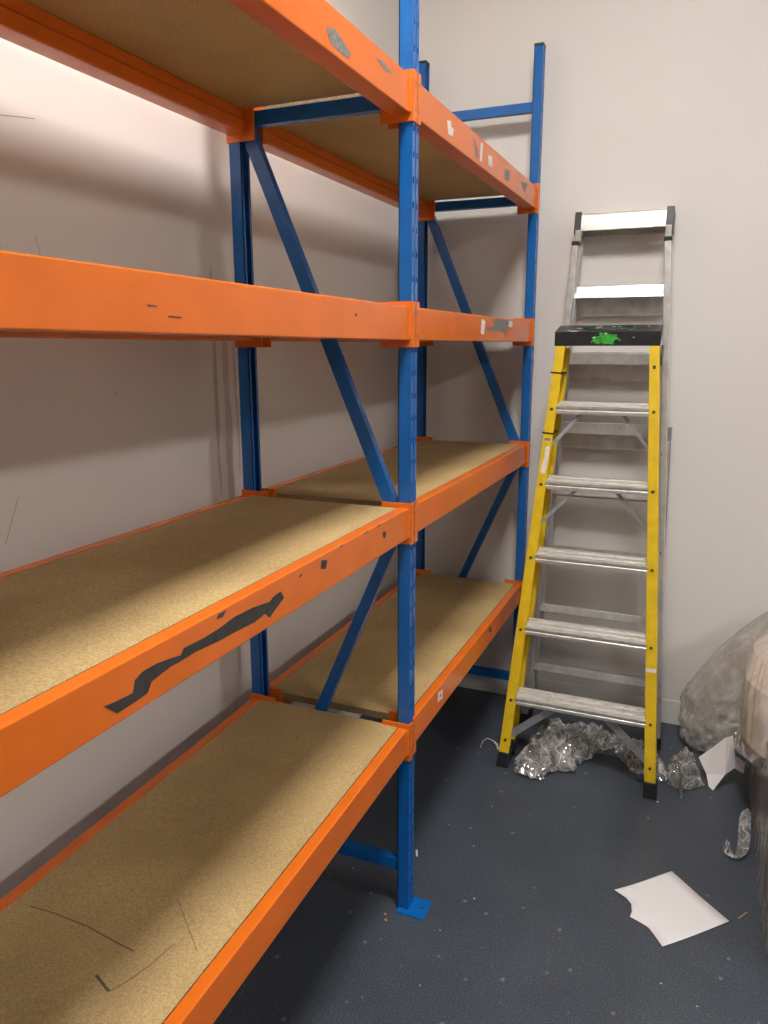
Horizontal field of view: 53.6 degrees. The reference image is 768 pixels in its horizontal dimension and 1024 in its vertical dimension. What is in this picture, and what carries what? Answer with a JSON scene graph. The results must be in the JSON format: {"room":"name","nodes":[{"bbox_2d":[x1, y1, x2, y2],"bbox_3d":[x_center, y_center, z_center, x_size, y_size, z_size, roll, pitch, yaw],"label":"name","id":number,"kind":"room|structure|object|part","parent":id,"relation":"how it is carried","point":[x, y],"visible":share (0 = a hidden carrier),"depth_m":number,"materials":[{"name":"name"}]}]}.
{"room":"storage room","nodes":[
{"label":"storage room","id":0,"kind":"room"},
{"bbox_2d":[0,0,398,898],"bbox_3d":[-1.312,-0.283,0.271,0.101,3.600,7.035,5,13,22],"label":"wall","id":1,"kind":"structure","parent":0,"point":[101,439],"depth_m":1.89,"materials":[{"name":"paint"}]},
{"bbox_2d":[339,711,360,717],"bbox_3d":[-1.261,1.427,0.626,0.004,0.108,6.831,5,13,22],"label":"baseboard","id":2,"kind":"structure","parent":1,"relation":"attached to","point":[345,713],"depth_m":3.20,"materials":[{"name":"paint"}]},
{"bbox_2d":[213,686,767,1023],"bbox_3d":[1.784,1.798,-0.610,6.815,0.100,7.035,5,13,22],"label":"floor","id":3,"kind":"structure","parent":0,"point":[558,847],"depth_m":2.20,"materials":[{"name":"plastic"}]},
{"bbox_2d":[0,0,545,1023],"bbox_3d":[-0.154,-0.189,1.994,0.598,2.669,2.777,5,13,22],"label":"rack","id":4,"kind":"object","parent":3,"relation":"on","point":[41,296],"visible":0.84,"depth_m":1.70,"materials":[{"name":"orange metal"}]},
{"bbox_2d":[24,0,357,108],"bbox_3d":[-0.417,-0.858,1.215,0.429,0.020,1.298,5,13,22],"label":"shelf","id":5,"kind":"object","parent":4,"relation":"attached to","point":[214,46],"visible":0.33,"depth_m":1.48,"materials":[{"name":"beige wood"}]},
{"bbox_2d":[0,496,396,714],"bbox_3d":[-0.416,0.111,1.426,0.429,0.020,1.292,5,13,22],"label":"shelf","id":6,"kind":"object","parent":4,"relation":"attached to","point":[60,619],"visible":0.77,"depth_m":1.34,"materials":[{"name":"beige wood"}]},
{"bbox_2d":[0,700,397,1023],"bbox_3d":[-0.412,0.714,1.563,0.429,0.042,1.302,5,13,22],"label":"shelf","id":7,"kind":"object","parent":4,"relation":"attached to","point":[123,928],"visible":0.97,"depth_m":1.50,"materials":[{"name":"brown wood"}]},
{"bbox_3d":[-0.356,-0.976,1.889,0.082,0.107,0.027,5,13,22],"label":"plate","id":8,"kind":"part","parent":4,"relation":"part of","materials":[{"name":"orange paint"}]},
{"bbox_3d":[-0.355,-0.487,1.997,0.082,0.107,0.027,5,13,22],"label":"plate","id":9,"kind":"part","parent":4,"relation":"part of","materials":[{"name":"orange paint"}]},
{"bbox_3d":[-0.353,-0.007,2.103,0.082,0.107,0.027,5,13,22],"label":"plate","id":10,"kind":"part","parent":4,"relation":"part of","materials":[{"name":"orange paint"}]},
{"bbox_3d":[-0.343,-0.983,1.920,0.082,0.107,0.027,5,13,22],"label":"plate","id":11,"kind":"part","parent":4,"relation":"part of","materials":[{"name":"orange paint"}]},
{"bbox_3d":[-0.352,0.586,2.234,0.082,0.107,0.027,5,13,22],"label":"plate","id":12,"kind":"part","parent":4,"relation":"part of","materials":[{"name":"orange paint"}]},
{"bbox_3d":[-0.341,-0.494,2.028,0.082,0.107,0.027,5,13,22],"label":"plate","id":13,"kind":"part","parent":4,"relation":"part of","materials":[{"name":"orange paint"}]},
{"bbox_3d":[-0.340,-0.014,2.133,0.082,0.107,0.027,5,13,22],"label":"plate","id":14,"kind":"part","parent":4,"relation":"part of","materials":[{"name":"orange paint"}]},
{"bbox_3d":[-0.339,0.573,2.263,0.082,0.107,0.027,5,13,22],"label":"plate","id":15,"kind":"part","parent":4,"relation":"part of","materials":[{"name":"orange paint"}]},
{"bbox_2d":[263,93,501,200],"bbox_3d":[0.107,-1.126,2.423,0.429,0.020,1.302,5,13,22],"label":"shelf","id":16,"kind":"object","parent":4,"relation":"attached to","point":[362,141],"visible":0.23,"depth_m":2.31,"materials":[{"name":"beige wood"}]},
{"bbox_2d":[274,573,514,719],"bbox_3d":[0.112,0.430,2.770,0.429,0.020,1.294,5,13,22],"label":"shelf","id":17,"kind":"object","parent":4,"relation":"attached to","point":[449,610],"visible":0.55,"depth_m":2.58,"materials":[{"name":"beige wood"}]},
{"bbox_2d":[274,440,519,506],"bbox_3d":[0.111,-0.158,2.640,0.429,0.020,1.294,5,13,22],"label":"shelf","id":18,"kind":"object","parent":4,"relation":"attached to","point":[438,462],"visible":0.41,"depth_m":2.42,"materials":[{"name":"beige wood"}]},
{"bbox_3d":[0.036,0.620,2.073,0.082,0.107,0.027,5,13,22],"label":"plate","id":19,"kind":"part","parent":4,"relation":"part of","materials":[{"name":"orange paint"}]},
{"bbox_3d":[0.034,0.027,1.942,0.082,0.107,0.027,5,13,22],"label":"plate","id":20,"kind":"part","parent":4,"relation":"part of","materials":[{"name":"orange paint"}]},
{"bbox_3d":[0.032,-0.942,1.729,0.082,0.107,0.027,5,13,22],"label":"plate","id":21,"kind":"part","parent":4,"relation":"part of","materials":[{"name":"orange paint"}]},
{"bbox_3d":[0.033,-0.453,1.837,0.082,0.107,0.027,5,13,22],"label":"plate","id":22,"kind":"part","parent":4,"relation":"part of","materials":[{"name":"orange paint"}]},
{"bbox_3d":[0.049,0.608,2.102,0.082,0.107,0.027,5,13,22],"label":"plate","id":23,"kind":"part","parent":4,"relation":"part of","materials":[{"name":"orange paint"}]},
{"bbox_3d":[0.045,-0.948,1.759,0.082,0.107,0.027,5,13,22],"label":"plate","id":24,"kind":"part","parent":4,"relation":"part of","materials":[{"name":"orange paint"}]},
{"bbox_3d":[0.087,1.134,2.182,0.082,0.004,0.077,5,13,22],"label":"plate","id":25,"kind":"part","parent":4,"relation":"part of","materials":[{"name":"blue paint"}]},
{"bbox_3d":[0.048,0.020,1.973,0.082,0.107,0.027,5,13,22],"label":"plate","id":26,"kind":"part","parent":4,"relation":"part of","materials":[{"name":"orange paint"}]},
{"bbox_3d":[0.046,-0.459,1.867,0.082,0.107,0.027,5,13,22],"label":"plate","id":27,"kind":"part","parent":4,"relation":"part of","materials":[{"name":"orange paint"}]},
{"bbox_3d":[0.174,0.311,3.446,0.082,0.107,0.027,5,13,22],"label":"plate","id":28,"kind":"part","parent":4,"relation":"part of","materials":[{"name":"orange paint"}]},
{"bbox_3d":[0.173,-0.276,3.317,0.082,0.107,0.027,5,13,22],"label":"plate","id":29,"kind":"part","parent":4,"relation":"part of","materials":[{"name":"orange paint"}]},
{"bbox_3d":[0.172,-0.756,3.211,0.082,0.107,0.027,5,13,22],"label":"plate","id":30,"kind":"part","parent":4,"relation":"part of","materials":[{"name":"orange paint"}]},
{"bbox_3d":[0.171,-1.245,3.103,0.082,0.107,0.027,5,13,22],"label":"plate","id":31,"kind":"part","parent":4,"relation":"part of","materials":[{"name":"orange paint"}]},
{"bbox_3d":[0.562,0.346,3.286,0.082,0.107,0.027,5,13,22],"label":"plate","id":32,"kind":"part","parent":4,"relation":"part of","materials":[{"name":"orange paint"}]},
{"bbox_3d":[0.561,-0.241,3.156,0.082,0.107,0.027,5,13,22],"label":"plate","id":33,"kind":"part","parent":4,"relation":"part of","materials":[{"name":"orange paint"}]},
{"bbox_3d":[0.559,-0.721,3.051,0.082,0.107,0.027,5,13,22],"label":"plate","id":34,"kind":"part","parent":4,"relation":"part of","materials":[{"name":"orange paint"}]},
{"bbox_3d":[0.558,-1.210,2.943,0.082,0.107,0.027,5,13,22],"label":"plate","id":35,"kind":"part","parent":4,"relation":"part of","materials":[{"name":"orange paint"}]},
{"bbox_2d":[480,738,498,749],"bbox_3d":[0.426,0.929,3.048,0.078,0.032,0.031,3,13,14],"label":"strand","id":36,"kind":"object","parent":3,"relation":"on","point":[496,744],"visible":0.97,"depth_m":3.04,"materials":[{"name":"white"}]},
{"bbox_2d":[514,718,623,778],"bbox_3d":[0.693,0.875,2.993,0.512,0.152,0.274,-9,15,-36],"label":"plastic film","id":37,"kind":"object","parent":3,"relation":"on","point":[568,731],"visible":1,"depth_m":2.94,"materials":[{"name":"clear plastic"}]},
{"bbox_2d":[496,324,663,799],"bbox_3d":[0.763,0.159,2.786,0.582,1.646,0.358,5,13,22],"label":"step ladder","id":38,"kind":"object","parent":3,"relation":"on","point":[611,713],"visible":1,"depth_m":2.75,"materials":[{"name":"yellow"}]},
{"bbox_3d":[0.554,0.148,2.846,0.310,1.550,0.058,-12,17,-42],"label":"rail","id":39,"kind":"part","parent":38,"relation":"part of","materials":[{"name":"yellow plastic"}]},
{"bbox_3d":[0.591,0.146,2.918,0.281,1.517,0.041,-11,16,-41],"label":"rail","id":40,"kind":"part","parent":38,"relation":"part of","materials":[{"name":"yellow plastic"}]},
{"bbox_3d":[0.951,0.183,2.682,0.059,1.550,0.312,0,12,-1],"label":"rail","id":41,"kind":"part","parent":38,"relation":"part of","materials":[{"name":"yellow plastic"}]},
{"bbox_2d":[520,206,675,750],"bbox_3d":[0.881,-0.107,3.011,0.566,2.067,0.238,5,13,22],"label":"step ladder","id":42,"kind":"object","parent":3,"relation":"on","point":[634,299],"visible":0.85,"depth_m":2.96,"materials":[{"name":"metal"}]},
{"bbox_3d":[0.663,-0.071,3.065,0.187,1.917,0.036,-6,14,-26],"label":"leg","id":43,"kind":"part","parent":42,"relation":"part of","materials":[{"name":"metal"}]},
{"bbox_3d":[0.695,-0.138,3.102,0.203,2.034,0.049,-6,14,-24],"label":"rail","id":44,"kind":"part","parent":42,"relation":"part of","materials":[{"name":"metal"}]},
{"bbox_3d":[1.061,-0.036,2.900,0.036,1.917,0.191,-4,13,-19],"label":"leg","id":45,"kind":"part","parent":42,"relation":"part of","materials":[{"name":"metal"}]},
{"bbox_2d":[615,738,667,779],"bbox_3d":[0.994,0.927,2.916,0.148,0.083,0.259,-2,13,-9],"label":"plastic film","id":46,"kind":"object","parent":3,"relation":"on","point":[640,743],"visible":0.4,"depth_m":2.91,"materials":[{"name":"clear plastic"}]},
{"bbox_2d":[615,871,728,946],"bbox_3d":[0.809,1.132,2.179,0.242,0.005,0.225,-5,13,-22],"label":"paper sheet","id":47,"kind":"object","parent":3,"relation":"on","point":[664,903],"visible":1,"depth_m":2.17,"materials":[{"name":"white paper"}]},
{"bbox_2d":[668,747,703,794],"bbox_3d":[1.119,0.938,2.813,0.130,0.107,0.304,5,13,22],"label":"plastic film","id":48,"kind":"object","parent":3,"relation":"on","point":[687,755],"visible":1,"depth_m":2.81,"materials":[{"name":"clear plastic"}]},
{"bbox_2d":[699,736,745,789],"bbox_3d":[1.228,0.904,2.761,0.155,0.191,0.100,5,13,22],"label":"paper sheet","id":49,"kind":"object","parent":3,"relation":"on","point":[720,759],"visible":1,"depth_m":2.77,"materials":[{"name":"white paper"}]},
{"bbox_2d":[678,611,767,745],"bbox_3d":[1.444,0.627,2.934,0.549,0.623,0.242,5,13,22],"label":"plastic sheet","id":50,"kind":"object","parent":3,"relation":"on","point":[706,669],"visible":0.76,"depth_m":3.06,"materials":[{"name":"clear plastic"}]},
{"bbox_2d":[724,808,750,858],"bbox_3d":[1.161,1.040,2.457,0.068,0.050,0.233,10,16,40],"label":"plastic film","id":51,"kind":"object","parent":3,"relation":"on","point":[745,823],"visible":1,"depth_m":2.45,"materials":[{"name":"clear plastic"}]},
{"bbox_2d":[734,632,767,954],"bbox_3d":[1.420,0.793,2.252,0.666,0.634,1.071,5,13,22],"label":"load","id":52,"kind":"object","parent":3,"relation":"on","point":[751,741],"visible":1,"depth_m":2.43},
{"bbox_2d":[419,0,767,711],"bbox_3d":[3.131,-0.698,2.110,6.615,3.600,0.100,5,13,22],"label":"wall","id":53,"kind":"structure","parent":0,"point":[648,104],"depth_m":2.98,"materials":[{"name":"paint"}]},
{"bbox_2d":[458,674,739,735],"bbox_3d":[3.115,1.017,2.439,6.615,0.108,0.004,5,13,22],"label":"baseboard","id":54,"kind":"structure","parent":53,"relation":"attached to","point":[670,709],"depth_m":3.28,"materials":[{"name":"paint"}]}
]}

